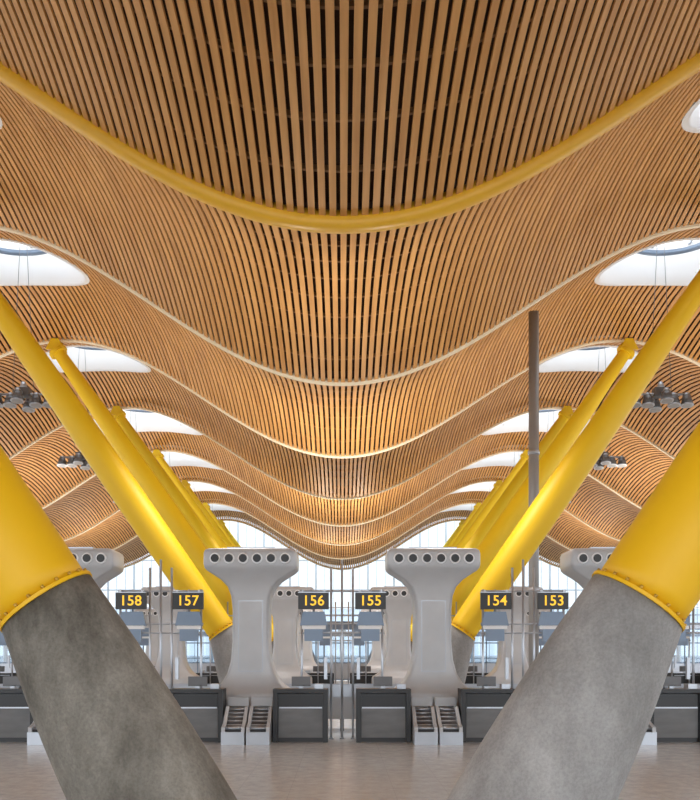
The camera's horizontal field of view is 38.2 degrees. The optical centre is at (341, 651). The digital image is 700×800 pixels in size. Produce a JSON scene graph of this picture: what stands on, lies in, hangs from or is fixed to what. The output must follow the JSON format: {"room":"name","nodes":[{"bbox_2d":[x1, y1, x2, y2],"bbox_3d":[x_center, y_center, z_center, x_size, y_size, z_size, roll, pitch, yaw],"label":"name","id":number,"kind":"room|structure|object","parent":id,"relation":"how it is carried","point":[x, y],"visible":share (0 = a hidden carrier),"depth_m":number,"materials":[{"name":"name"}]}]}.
{"room":"airport terminal","nodes":[
{"label":"airport terminal","id":0,"kind":"room"},
{"bbox_2d":[0,0,699,568],"bbox_3d":[-0.033,-8.588,33.000,63.050,4.410,89.900,0,0,0],"label":"ceiling","id":1,"kind":"structure","parent":0,"point":[640,130],"depth_m":20.26,"materials":[{"name":"brown wood"}]},
{"bbox_2d":[0,250,50,412],"bbox_3d":[-8.800,-9.039,27.858,1.539,4.563,1.187,0,0,-35],"label":"rig","id":2,"kind":"object","parent":1,"relation":"hanging from","point":[32,401],"visible":0.85,"depth_m":27.81,"materials":[{"name":"silver metal"}]},
{"bbox_2d":[57,347,89,469],"bbox_3d":[-9.500,-9.039,36.858,1.539,4.563,1.187,0,0,-35],"label":"rig","id":3,"kind":"object","parent":1,"relation":"hanging from","point":[78,459],"visible":0.62,"depth_m":36.78,"materials":[{"name":"silver metal"}]},
{"bbox_2d":[41,448,641,526],"bbox_3d":[0.000,-8.307,51.000,63.133,3.965,0.140,0,0,0],"label":"rib","id":4,"kind":"object","parent":1,"relation":"attached to","point":[161,450],"visible":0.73,"depth_m":50.94,"materials":[{"name":"beige"}]},
{"bbox_2d":[8,405,675,499],"bbox_3d":[0.000,-8.307,42.000,63.133,3.965,0.140,0,0,0],"label":"rib","id":5,"kind":"object","parent":1,"relation":"attached to","point":[122,407],"visible":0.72,"depth_m":41.93,"materials":[{"name":"beige"}]},
{"bbox_2d":[64,479,619,545],"bbox_3d":[0.000,-8.307,60.000,63.133,3.965,0.140,0,0,0],"label":"rib","id":6,"kind":"object","parent":1,"relation":"attached to","point":[188,480],"visible":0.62,"depth_m":59.93,"materials":[{"name":"beige wood"}]},
{"bbox_2d":[113,501,570,558],"bbox_3d":[0.000,-8.307,69.000,63.133,3.965,0.140,0,0,0],"label":"rib","id":7,"kind":"object","parent":1,"relation":"attached to","point":[206,501],"visible":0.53,"depth_m":68.93,"materials":[{"name":"beige"}]},
{"bbox_2d":[124,519,559,569],"bbox_3d":[0.000,-8.307,78.000,63.133,3.965,0.140,0,0,0],"label":"rib","id":8,"kind":"object","parent":1,"relation":"attached to","point":[226,519],"visible":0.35,"depth_m":77.94,"materials":[{"name":"beige"}]},
{"bbox_2d":[0,45,699,233],"bbox_3d":[0.000,-8.285,15.000,63.177,4.090,0.320,0,0,0],"label":"rib","id":9,"kind":"object","parent":1,"relation":"attached to","point":[392,220],"visible":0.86,"depth_m":14.85,"materials":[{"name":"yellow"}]},
{"bbox_2d":[0,220,699,385],"bbox_3d":[0.000,-8.307,24.000,63.133,3.965,0.140,0,0,0],"label":"rib","id":10,"kind":"object","parent":1,"relation":"attached to","point":[681,228],"visible":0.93,"depth_m":23.93,"materials":[{"name":"beige"}]},
{"bbox_2d":[0,337,699,458],"bbox_3d":[0.000,-8.307,33.000,63.133,3.965,0.140,0,0,0],"label":"rib","id":11,"kind":"object","parent":1,"relation":"attached to","point":[641,342],"visible":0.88,"depth_m":32.94,"materials":[{"name":"beige wood"}]},
{"bbox_2d":[594,347,626,469],"bbox_3d":[9.500,-9.039,36.858,1.539,4.563,1.187,0,0,-35],"label":"rig","id":12,"kind":"object","parent":1,"relation":"hanging from","point":[605,459],"visible":0.69,"depth_m":36.78,"materials":[{"name":"silver metal"}]},
{"bbox_2d":[633,250,693,412],"bbox_3d":[8.800,-9.039,27.858,1.539,4.563,1.187,0,0,-35],"label":"rig","id":13,"kind":"object","parent":1,"relation":"hanging from","point":[651,401],"visible":0.87,"depth_m":27.80,"materials":[{"name":"silver metal"}]},
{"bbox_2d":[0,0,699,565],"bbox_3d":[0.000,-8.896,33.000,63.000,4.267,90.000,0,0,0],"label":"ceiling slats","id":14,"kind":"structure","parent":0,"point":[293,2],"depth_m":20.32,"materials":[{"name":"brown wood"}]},
{"bbox_2d":[0,234,89,285],"bbox_3d":[-9.000,-11.027,27.600,5.070,1.547,4.810,0,0,0],"label":"skylight","id":15,"kind":"object","parent":14,"relation":"attached to","point":[44,267],"visible":0.43,"depth_m":29.26,"materials":[{"name":"white paint"}]},
{"bbox_2d":[42,336,153,372],"bbox_3d":[-9.000,-11.027,36.600,5.070,1.547,4.810,0,0,0],"label":"skylight","id":16,"kind":"object","parent":14,"relation":"attached to","point":[97,358],"visible":0.28,"depth_m":38.22,"materials":[{"name":"white paint"}]},
{"bbox_2d":[93,401,206,434],"bbox_3d":[-9.000,-10.894,46.100,6.500,1.812,6.240,0,0,0],"label":"skylight","id":17,"kind":"object","parent":14,"relation":"attached to","point":[145,421],"visible":0.16,"depth_m":48.30,"materials":[{"name":"white paint"}]},
{"bbox_2d":[150,445,220,469],"bbox_3d":[-9.000,-10.894,55.100,6.500,1.812,6.240,0,0,0],"label":"skylight","id":18,"kind":"object","parent":14,"relation":"attached to","point":[176,459],"visible":0.11,"depth_m":57.34,"materials":[{"name":"white paint"}]},
{"bbox_2d":[179,476,241,494],"bbox_3d":[-9.000,-10.894,64.100,6.500,1.812,6.240,0,0,0],"label":"skylight","id":19,"kind":"object","parent":14,"relation":"attached to","point":[195,486],"visible":0.13,"depth_m":66.37,"materials":[{"name":"white paint"}]},
{"bbox_2d":[203,499,252,513],"bbox_3d":[-9.000,-10.894,73.100,6.500,1.812,6.240,0,0,0],"label":"skylight","id":20,"kind":"object","parent":14,"relation":"attached to","point":[213,507],"visible":0.04,"depth_m":75.39,"materials":[{"name":"white glass"}]},
{"bbox_2d":[440,499,483,512],"bbox_3d":[9.000,-10.894,73.100,6.500,1.812,6.240,0,0,0],"label":"skylight","id":21,"kind":"object","parent":14,"relation":"attached to","point":[470,507],"visible":0.07,"depth_m":75.39,"materials":[{"name":"white paint"}]},
{"bbox_2d":[451,476,505,493],"bbox_3d":[9.000,-10.894,64.100,6.500,1.812,6.240,0,0,0],"label":"skylight","id":22,"kind":"object","parent":14,"relation":"attached to","point":[484,486],"visible":0.08,"depth_m":66.37,"materials":[{"name":"white glass"}]},
{"bbox_2d":[463,445,528,469],"bbox_3d":[9.000,-10.894,55.100,6.500,1.812,6.240,0,0,0],"label":"skylight","id":23,"kind":"object","parent":14,"relation":"attached to","point":[504,459],"visible":0.11,"depth_m":57.34,"materials":[{"name":"white paint"}]},
{"bbox_2d":[475,401,590,434],"bbox_3d":[9.000,-10.894,46.100,6.500,1.812,6.240,0,0,0],"label":"skylight","id":24,"kind":"object","parent":14,"relation":"attached to","point":[520,423],"visible":0.19,"depth_m":48.25,"materials":[{"name":"white paint"}]},
{"bbox_2d":[539,336,638,372],"bbox_3d":[9.000,-11.027,36.600,5.070,1.547,4.810,0,0,0],"label":"skylight","id":25,"kind":"object","parent":14,"relation":"attached to","point":[585,358],"visible":0.21,"depth_m":38.23,"materials":[{"name":"white paint"}]},
{"bbox_2d":[594,232,699,285],"bbox_3d":[9.000,-11.027,27.600,5.070,1.547,4.810,0,0,0],"label":"skylight","id":26,"kind":"object","parent":14,"relation":"attached to","point":[681,264],"visible":0.47,"depth_m":29.20,"materials":[{"name":"white paint"}]},
{"bbox_2d":[674,99,699,132],"bbox_3d":[8.865,-10.900,18.800,6.110,1.795,4.680,0,0,0],"label":"skylight","id":27,"kind":"object","parent":14,"relation":"attached to","point":[690,121],"visible":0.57,"depth_m":19.56,"materials":[{"name":"white paint"}]},
{"bbox_2d":[0,680,699,799],"bbox_3d":[0.000,1.700,35.000,63.000,0.200,94.000,0,0,0],"label":"floor","id":28,"kind":"structure","parent":0,"point":[337,768],"depth_m":13.64,"materials":[{"name":"stone"}]},
{"bbox_2d":[0,641,12,675],"bbox_3d":[-9.990,-0.050,31.200,1.570,3.300,0.100,0,0,0],"label":"gantry","id":29,"kind":"object","parent":28,"relation":"on","point":[2,643],"visible":0.02,"depth_m":31.17,"materials":[{"name":"silver metal"}]},
{"bbox_2d":[0,662,15,672],"bbox_3d":[-21.000,-0.050,56.000,6.060,3.300,0.160,0,0,0],"label":"wall","id":30,"kind":"structure","parent":28,"relation":"on","point":[7,670],"depth_m":55.99,"materials":[{"name":"white"}]},
{"bbox_2d":[0,666,16,683],"bbox_3d":[-10.725,1.020,31.630,0.970,1.160,0.580,0,0,0],"label":"desk","id":31,"kind":"object","parent":28,"relation":"on","point":[2,668],"visible":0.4,"depth_m":31.48,"materials":[{"name":"black plastic"}]},
{"bbox_2d":[0,631,20,687],"bbox_3d":[-6.660,-0.050,18.570,1.570,3.300,0.100,0,0,0],"label":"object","id":32,"kind":"structure","parent":28,"relation":"on","point":[1,633],"depth_m":18.52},
{"bbox_2d":[0,676,33,741],"bbox_3d":[-5.925,1.020,18.120,0.970,1.160,0.580,0,0,0],"label":"desk","id":33,"kind":"object","parent":28,"relation":"on","point":[15,714],"visible":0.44,"depth_m":17.92,"materials":[{"name":"black plastic"}]},
{"bbox_2d":[27,721,42,744],"bbox_3d":[-5.210,1.210,17.883,0.400,0.780,1.065,0,0,0],"label":"conveyor","id":34,"kind":"object","parent":28,"relation":"on","point":[33,738],"visible":0.12,"depth_m":17.35,"materials":[{"name":"metal"}]},
{"bbox_2d":[68,547,123,588],"bbox_3d":[-5.120,-0.185,19.250,1.740,3.570,1.104,0,0,0],"label":"tower","id":35,"kind":"object","parent":28,"relation":"on","point":[104,564],"visible":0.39,"depth_m":18.76,"materials":[{"name":"metal"}]},
{"bbox_2d":[0,291,232,683],"bbox_3d":[-5.564,-4.287,23.980,8.112,11.775,0.990,0,0,0],"label":"column","id":36,"kind":"structure","parent":28,"relation":"on","point":[121,485],"depth_m":23.69,"materials":[{"name":"metal"}]},
{"bbox_2d":[0,446,236,799],"bbox_3d":[-5.478,-4.587,9.700,9.144,12.375,1.360,0,0,0],"label":"column","id":37,"kind":"structure","parent":28,"relation":"on","point":[108,725],"depth_m":9.25,"materials":[{"name":"grey concrete"}]},
{"bbox_2d":[126,609,151,645],"bbox_3d":[-6.660,-0.050,31.200,1.570,3.300,0.100,0,0,0],"label":"gantry","id":38,"kind":"object","parent":28,"relation":"on","point":[145,637],"visible":0.09,"depth_m":31.17,"materials":[{"name":"silver metal"}]},
{"bbox_2d":[134,608,158,665],"bbox_3d":[-8.533,-0.185,46.000,1.740,3.570,1.104,0,0,0],"label":"tower","id":39,"kind":"object","parent":28,"relation":"on","point":[154,618],"visible":0.29,"depth_m":45.57,"materials":[{"name":"metal"}]},
{"bbox_2d":[46,338,272,652],"bbox_3d":[-5.564,-4.287,32.980,8.112,11.775,0.990,0,0,0],"label":"column","id":40,"kind":"structure","parent":28,"relation":"on","point":[153,488],"depth_m":32.71,"materials":[{"name":"metal"}]},
{"bbox_2d":[118,559,202,687],"bbox_3d":[-3.330,-0.050,18.570,1.570,3.300,0.100,0,0,0],"label":"sign support frame","id":41,"kind":"structure","parent":28,"relation":"on","point":[188,623],"depth_m":18.53,"materials":[{"name":"grey metal"}]},
{"bbox_2d":[115,590,146,608],"bbox_3d":[-3.850,-0.957,18.459,0.570,0.355,0.118,0,0,0],"label":"number sign","id":42,"kind":"object","parent":41,"relation":"attached to","point":[123,600],"depth_m":18.41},
{"bbox_2d":[172,590,203,608],"bbox_3d":[-2.810,-0.957,18.459,0.570,0.355,0.118,0,0,0],"label":"number sign","id":43,"kind":"object","parent":41,"relation":"attached to","point":[180,600],"depth_m":18.41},
{"bbox_2d":[141,586,198,683],"bbox_3d":[-5.120,-0.185,30.500,1.740,3.570,1.104,0,0,0],"label":"tower","id":44,"kind":"object","parent":28,"relation":"on","point":[179,649],"visible":0.3,"depth_m":30.08,"materials":[{"name":"metal"}]},
{"bbox_2d":[110,406,272,647],"bbox_3d":[-5.564,-4.287,41.980,8.112,11.775,0.990,0,0,0],"label":"column","id":45,"kind":"structure","parent":28,"relation":"on","point":[117,412],"depth_m":41.74,"materials":[{"name":"metal"}]},
{"bbox_2d":[169,676,225,741],"bbox_3d":[-2.595,1.020,18.120,0.970,1.160,0.580,0,0,0],"label":"desk","id":46,"kind":"object","parent":28,"relation":"on","point":[204,708],"visible":0.7,"depth_m":17.92,"materials":[{"name":"black plastic"}]},
{"bbox_2d":[181,480,233,546],"bbox_3d":[-5.564,-4.287,59.980,8.112,11.775,0.990,0,0,0],"label":"column","id":47,"kind":"structure","parent":28,"relation":"on","point":[185,483],"depth_m":59.76,"materials":[{"name":"metal"}]},
{"bbox_2d":[196,666,218,683],"bbox_3d":[-4.065,1.020,31.630,0.970,1.160,0.580,0,0,0],"label":"desk","id":48,"kind":"object","parent":28,"relation":"on","point":[214,678],"visible":0.29,"depth_m":31.40,"materials":[{"name":"black plastic"}]},
{"bbox_2d":[152,450,272,623],"bbox_3d":[-5.564,-4.287,50.980,8.112,11.775,0.990,0,0,0],"label":"column","id":49,"kind":"structure","parent":28,"relation":"on","point":[159,456],"depth_m":50.75,"materials":[{"name":"metal"}]},
{"bbox_2d":[203,503,237,546],"bbox_3d":[-5.564,-4.287,68.980,8.112,11.775,0.990,0,0,0],"label":"column","id":50,"kind":"structure","parent":28,"relation":"on","point":[206,505],"depth_m":68.78,"materials":[{"name":"metal"}]},
{"bbox_2d":[209,602,232,683],"bbox_3d":[-3.330,-0.050,31.200,1.570,3.300,0.100,0,0,0],"label":"gantry","id":51,"kind":"object","parent":28,"relation":"on","point":[227,602],"visible":0.07,"depth_m":31.18,"materials":[{"name":"silver metal"}]},
{"bbox_2d":[221,697,249,744],"bbox_3d":[-1.880,1.210,17.883,0.400,0.780,1.065,0,0,0],"label":"conveyor","id":52,"kind":"object","parent":28,"relation":"on","point":[233,729],"visible":0.98,"depth_m":17.74,"materials":[{"name":"metal"}]},
{"bbox_2d":[204,547,298,706],"bbox_3d":[-1.707,-0.185,19.250,1.740,3.570,1.104,0,0,0],"label":"tower","id":53,"kind":"object","parent":28,"relation":"on","point":[252,576],"visible":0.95,"depth_m":18.83,"materials":[{"name":"metal"}]},
{"bbox_2d":[246,697,272,744],"bbox_3d":[-1.450,1.210,17.883,0.400,0.780,1.065,0,0,0],"label":"conveyor","id":54,"kind":"object","parent":28,"relation":"on","point":[259,729],"visible":0.99,"depth_m":17.76,"materials":[{"name":"metal"}]},
{"bbox_2d":[219,520,316,661],"bbox_3d":[-5.564,-4.287,77.980,8.112,11.775,0.990,0,0,0],"label":"column","id":55,"kind":"structure","parent":28,"relation":"on","point":[222,522],"depth_m":77.79,"materials":[{"name":"metal"}]},
{"bbox_2d":[272,586,312,683],"bbox_3d":[-1.707,-0.185,30.500,1.740,3.570,1.104,0,0,0],"label":"tower","id":56,"kind":"object","parent":28,"relation":"on","point":[285,611],"visible":0.41,"depth_m":30.08,"materials":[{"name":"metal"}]},
{"bbox_2d":[273,676,327,741],"bbox_3d":[-0.735,1.020,18.120,0.970,1.160,0.580,0,0,0],"label":"desk","id":57,"kind":"object","parent":28,"relation":"on","point":[300,714],"visible":1,"depth_m":17.92,"materials":[{"name":"black plastic"}]},
{"bbox_2d":[297,609,323,672],"bbox_3d":[-1.707,-0.185,46.000,1.740,3.570,1.104,0,0,0],"label":"tower","id":58,"kind":"object","parent":28,"relation":"on","point":[308,660],"visible":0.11,"depth_m":45.57,"materials":[{"name":"metal"}]},
{"bbox_2d":[306,666,333,683],"bbox_3d":[-0.735,1.020,31.630,0.970,1.160,0.580,0,0,0],"label":"desk","id":59,"kind":"object","parent":28,"relation":"on","point":[322,680],"visible":0.25,"depth_m":31.40,"materials":[{"name":"black plastic"}]},
{"bbox_2d":[185,621,498,679],"bbox_3d":[0.000,-0.050,56.000,20.060,3.300,0.160,0,0,0],"label":"wall","id":60,"kind":"structure","parent":28,"relation":"on","point":[338,627],"depth_m":55.99,"materials":[{"name":"blue"}]},
{"bbox_2d":[300,559,383,738],"bbox_3d":[0.000,-0.050,18.570,1.570,3.300,0.100,0,0,0],"label":"metal frame","id":61,"kind":"structure","parent":28,"relation":"on","point":[313,623],"depth_m":18.55,"materials":[{"name":"grey metal"}]},
{"bbox_2d":[298,590,328,608],"bbox_3d":[-0.520,-0.957,18.459,0.570,0.355,0.118,0,0,0],"label":"number sign","id":62,"kind":"object","parent":61,"relation":"attached to","point":[306,600],"depth_m":18.41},
{"bbox_2d":[355,590,385,608],"bbox_3d":[0.520,-0.957,18.459,0.570,0.355,0.118,0,0,0],"label":"number sign","id":63,"kind":"object","parent":61,"relation":"attached to","point":[363,600],"depth_m":18.41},
{"bbox_2d":[317,602,366,683],"bbox_3d":[0.000,-0.050,31.200,1.570,3.300,0.100,0,0,0],"label":"gantry","id":64,"kind":"object","parent":28,"relation":"on","point":[326,637],"visible":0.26,"depth_m":31.18,"materials":[{"name":"silver metal"}]},
{"bbox_2d":[0,684,699,730],"bbox_3d":[0.000,1.135,20.800,28.080,0.930,1.000,0,0,0],"label":"belt","id":65,"kind":"object","parent":28,"relation":"on","point":[336,688],"visible":0.04,"depth_m":20.30,"materials":[{"name":"metal"}]},
{"bbox_2d":[3,607,699,661],"bbox_3d":[0.000,-0.760,71.975,62.400,4.720,3.250,0,0,0],"label":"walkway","id":66,"kind":"object","parent":28,"relation":"on","point":[5,649],"visible":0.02,"depth_m":71.85,"materials":[{"name":"metal"}]},
{"bbox_2d":[350,666,376,683],"bbox_3d":[0.735,1.020,31.630,0.970,1.160,0.580,0,0,0],"label":"desk","id":67,"kind":"object","parent":28,"relation":"on","point":[361,680],"visible":0.16,"depth_m":31.40,"materials":[{"name":"black plastic"}]},
{"bbox_2d":[360,609,386,672],"bbox_3d":[1.707,-0.185,46.000,1.740,3.570,1.104,0,0,0],"label":"tower","id":68,"kind":"object","parent":28,"relation":"on","point":[375,660],"visible":0.16,"depth_m":45.57,"materials":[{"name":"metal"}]},
{"bbox_2d":[356,676,410,741],"bbox_3d":[0.735,1.020,18.120,0.970,1.160,0.580,0,0,0],"label":"desk","id":69,"kind":"object","parent":28,"relation":"on","point":[383,714],"visible":1,"depth_m":17.92,"materials":[{"name":"black plastic"}]},
{"bbox_2d":[371,586,411,683],"bbox_3d":[1.707,-0.185,30.500,1.740,3.570,1.104,0,0,0],"label":"tower","id":70,"kind":"object","parent":28,"relation":"on","point":[398,611],"visible":0.38,"depth_m":30.08,"materials":[{"name":"metal"}]},
{"bbox_2d":[367,520,464,661],"bbox_3d":[5.564,-4.287,77.980,8.112,11.775,0.990,0,0,0],"label":"column","id":71,"kind":"structure","parent":28,"relation":"on","point":[461,522],"depth_m":77.79,"materials":[{"name":"metal"}]},
{"bbox_2d":[411,697,437,744],"bbox_3d":[1.450,1.210,17.883,0.400,0.780,1.065,0,0,0],"label":"conveyor","id":72,"kind":"object","parent":28,"relation":"on","point":[424,729],"visible":0.98,"depth_m":17.76,"materials":[{"name":"metal"}]},
{"bbox_2d":[385,547,479,706],"bbox_3d":[1.707,-0.185,19.250,1.740,3.570,1.104,0,0,0],"label":"tower","id":73,"kind":"object","parent":28,"relation":"on","point":[431,576],"visible":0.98,"depth_m":18.83,"materials":[{"name":"metal"}]},
{"bbox_2d":[434,697,462,744],"bbox_3d":[1.880,1.210,17.883,0.400,0.780,1.065,0,0,0],"label":"conveyor","id":74,"kind":"object","parent":28,"relation":"on","point":[450,729],"visible":1,"depth_m":17.74,"materials":[{"name":"metal"}]},
{"bbox_2d":[451,602,474,683],"bbox_3d":[3.330,-0.050,31.200,1.570,3.300,0.100,0,0,0],"label":"gantry","id":75,"kind":"object","parent":28,"relation":"on","point":[456,602],"visible":0.03,"depth_m":31.18,"materials":[{"name":"silver metal"}]},
{"bbox_2d":[446,503,480,546],"bbox_3d":[5.564,-4.287,68.980,8.112,11.775,0.990,0,0,0],"label":"column","id":76,"kind":"structure","parent":28,"relation":"on","point":[477,505],"depth_m":68.78,"materials":[{"name":"metal"}]},
{"bbox_2d":[411,450,528,623],"bbox_3d":[5.564,-4.287,50.980,8.112,11.775,0.990,0,0,0],"label":"column","id":77,"kind":"structure","parent":28,"relation":"on","point":[524,456],"depth_m":50.75,"materials":[{"name":"metal"}]},
{"bbox_2d":[450,480,502,546],"bbox_3d":[5.564,-4.287,59.980,8.112,11.775,0.990,0,0,0],"label":"column","id":78,"kind":"structure","parent":28,"relation":"on","point":[498,483],"depth_m":59.76,"materials":[{"name":"metal"}]},
{"bbox_2d":[465,666,487,683],"bbox_3d":[4.065,1.020,31.630,0.970,1.160,0.580,0,0,0],"label":"desk","id":79,"kind":"object","parent":28,"relation":"on","point":[469,678],"visible":0.27,"depth_m":31.40,"materials":[{"name":"black plastic"}]},
{"bbox_2d":[458,676,514,741],"bbox_3d":[2.595,1.020,18.120,0.970,1.160,0.580,0,0,0],"label":"desk","id":80,"kind":"object","parent":28,"relation":"on","point":[479,708],"visible":0.73,"depth_m":17.92,"materials":[{"name":"black plastic"}]},
{"bbox_2d":[411,406,573,647],"bbox_3d":[5.564,-4.287,41.980,8.112,11.775,0.990,0,0,0],"label":"column","id":81,"kind":"structure","parent":28,"relation":"on","point":[566,412],"depth_m":41.74,"materials":[{"name":"metal"}]},
{"bbox_2d":[485,586,542,683],"bbox_3d":[5.120,-0.185,30.500,1.740,3.570,1.104,0,0,0],"label":"tower","id":82,"kind":"object","parent":28,"relation":"on","point":[504,648],"visible":0.26,"depth_m":30.08,"materials":[{"name":"metal"}]},
{"bbox_2d":[481,559,565,687],"bbox_3d":[3.330,-0.050,18.570,1.570,3.300,0.100,0,0,0],"label":"sign frame","id":83,"kind":"structure","parent":28,"relation":"on","point":[494,623],"depth_m":18.53,"materials":[{"name":"grey metal"}]},
{"bbox_2d":[480,590,511,608],"bbox_3d":[2.810,-0.957,18.459,0.570,0.355,0.118,0,0,0],"label":"number sign","id":84,"kind":"object","parent":83,"relation":"attached to","point":[488,600],"depth_m":18.41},
{"bbox_2d":[537,590,568,608],"bbox_3d":[3.850,-0.957,18.459,0.570,0.355,0.118,0,0,0],"label":"number sign","id":85,"kind":"object","parent":83,"relation":"attached to","point":[545,600],"depth_m":18.41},
{"bbox_2d":[411,338,637,652],"bbox_3d":[5.564,-4.287,32.980,8.112,11.775,0.990,0,0,0],"label":"column","id":86,"kind":"structure","parent":28,"relation":"on","point":[518,505],"depth_m":32.71,"materials":[{"name":"metal"}]},
{"bbox_2d":[528,310,539,666],"bbox_3d":[5.050,-3.675,26.600,0.520,10.550,0.520,0,0,0],"label":"mast","id":87,"kind":"object","parent":28,"relation":"on","point":[533,452],"visible":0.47,"depth_m":26.49,"materials":[{"name":"grey metal"}]},
{"bbox_2d":[525,609,549,665],"bbox_3d":[8.533,-0.185,46.000,1.740,3.570,1.104,0,0,0],"label":"tower","id":88,"kind":"object","parent":28,"relation":"on","point":[540,610],"visible":0.13,"depth_m":45.57,"materials":[{"name":"metal"}]},
{"bbox_2d":[539,609,557,645],"bbox_3d":[6.660,-0.050,31.200,1.570,3.300,0.100,0,0,0],"label":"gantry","id":89,"kind":"object","parent":28,"relation":"on","point":[541,643],"visible":0.03,"depth_m":31.17,"materials":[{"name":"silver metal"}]},
{"bbox_2d":[447,422,699,799],"bbox_3d":[5.478,-4.587,9.700,9.144,12.375,1.360,0,0,0],"label":"column","id":90,"kind":"structure","parent":28,"relation":"on","point":[575,725],"depth_m":9.25,"materials":[{"name":"grey concrete"}]},
{"bbox_2d":[451,270,699,683],"bbox_3d":[5.564,-4.287,23.980,8.112,11.775,0.990,0,0,0],"label":"column","id":91,"kind":"structure","parent":28,"relation":"on","point":[562,485],"depth_m":23.69,"materials":[{"name":"metal"}]},
{"bbox_2d":[560,547,615,588],"bbox_3d":[5.120,-0.185,19.250,1.740,3.570,1.104,0,0,0],"label":"air vent","id":92,"kind":"object","parent":28,"relation":"on","point":[579,564],"visible":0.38,"depth_m":18.76,"materials":[{"name":"metal"}]},
{"bbox_2d":[641,721,656,744],"bbox_3d":[5.210,1.210,17.883,0.400,0.780,1.065,0,0,0],"label":"conveyor","id":93,"kind":"object","parent":28,"relation":"on","point":[650,738],"visible":0.12,"depth_m":17.35,"materials":[{"name":"metal"}]},
{"bbox_2d":[650,676,699,741],"bbox_3d":[5.925,1.020,18.120,0.970,1.160,0.580,0,0,0],"label":"desk","id":94,"kind":"object","parent":28,"relation":"on","point":[676,714],"visible":0.66,"depth_m":17.92,"materials":[{"name":"black plastic"}]},
{"bbox_2d":[671,615,690,683],"bbox_3d":[9.990,-0.050,31.200,1.570,3.300,0.100,0,0,0],"label":"gantry","id":95,"kind":"object","parent":28,"relation":"on","point":[680,643],"visible":0.1,"depth_m":31.17,"materials":[{"name":"silver metal"}]},
{"bbox_2d":[663,607,699,687],"bbox_3d":[6.660,-0.050,18.570,1.570,3.300,0.100,0,0,0],"label":"sign frame","id":96,"kind":"structure","parent":28,"relation":"on","point":[683,634],"depth_m":18.55,"materials":[{"name":"grey metal"}]},
{"bbox_2d":[667,666,699,683],"bbox_3d":[10.725,1.020,31.630,0.970,1.160,0.580,0,0,0],"label":"desk","id":97,"kind":"object","parent":28,"relation":"on","point":[684,680],"visible":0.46,"depth_m":31.40,"materials":[{"name":"black plastic"}]},
{"bbox_2d":[668,629,699,672],"bbox_3d":[21.000,-0.050,56.000,6.060,3.300,0.160,0,0,0],"label":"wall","id":98,"kind":"structure","parent":28,"relation":"on","point":[697,664],"depth_m":55.99,"materials":[{"name":"blue"}]},
{"bbox_2d":[0,516,699,661],"bbox_3d":[0.000,-4.700,81.600,63.120,12.600,0.240,0,0,0],"label":"wall","id":99,"kind":"structure","parent":0,"point":[309,574],"depth_m":81.60,"materials":[{"name":"grey"}]}
]}

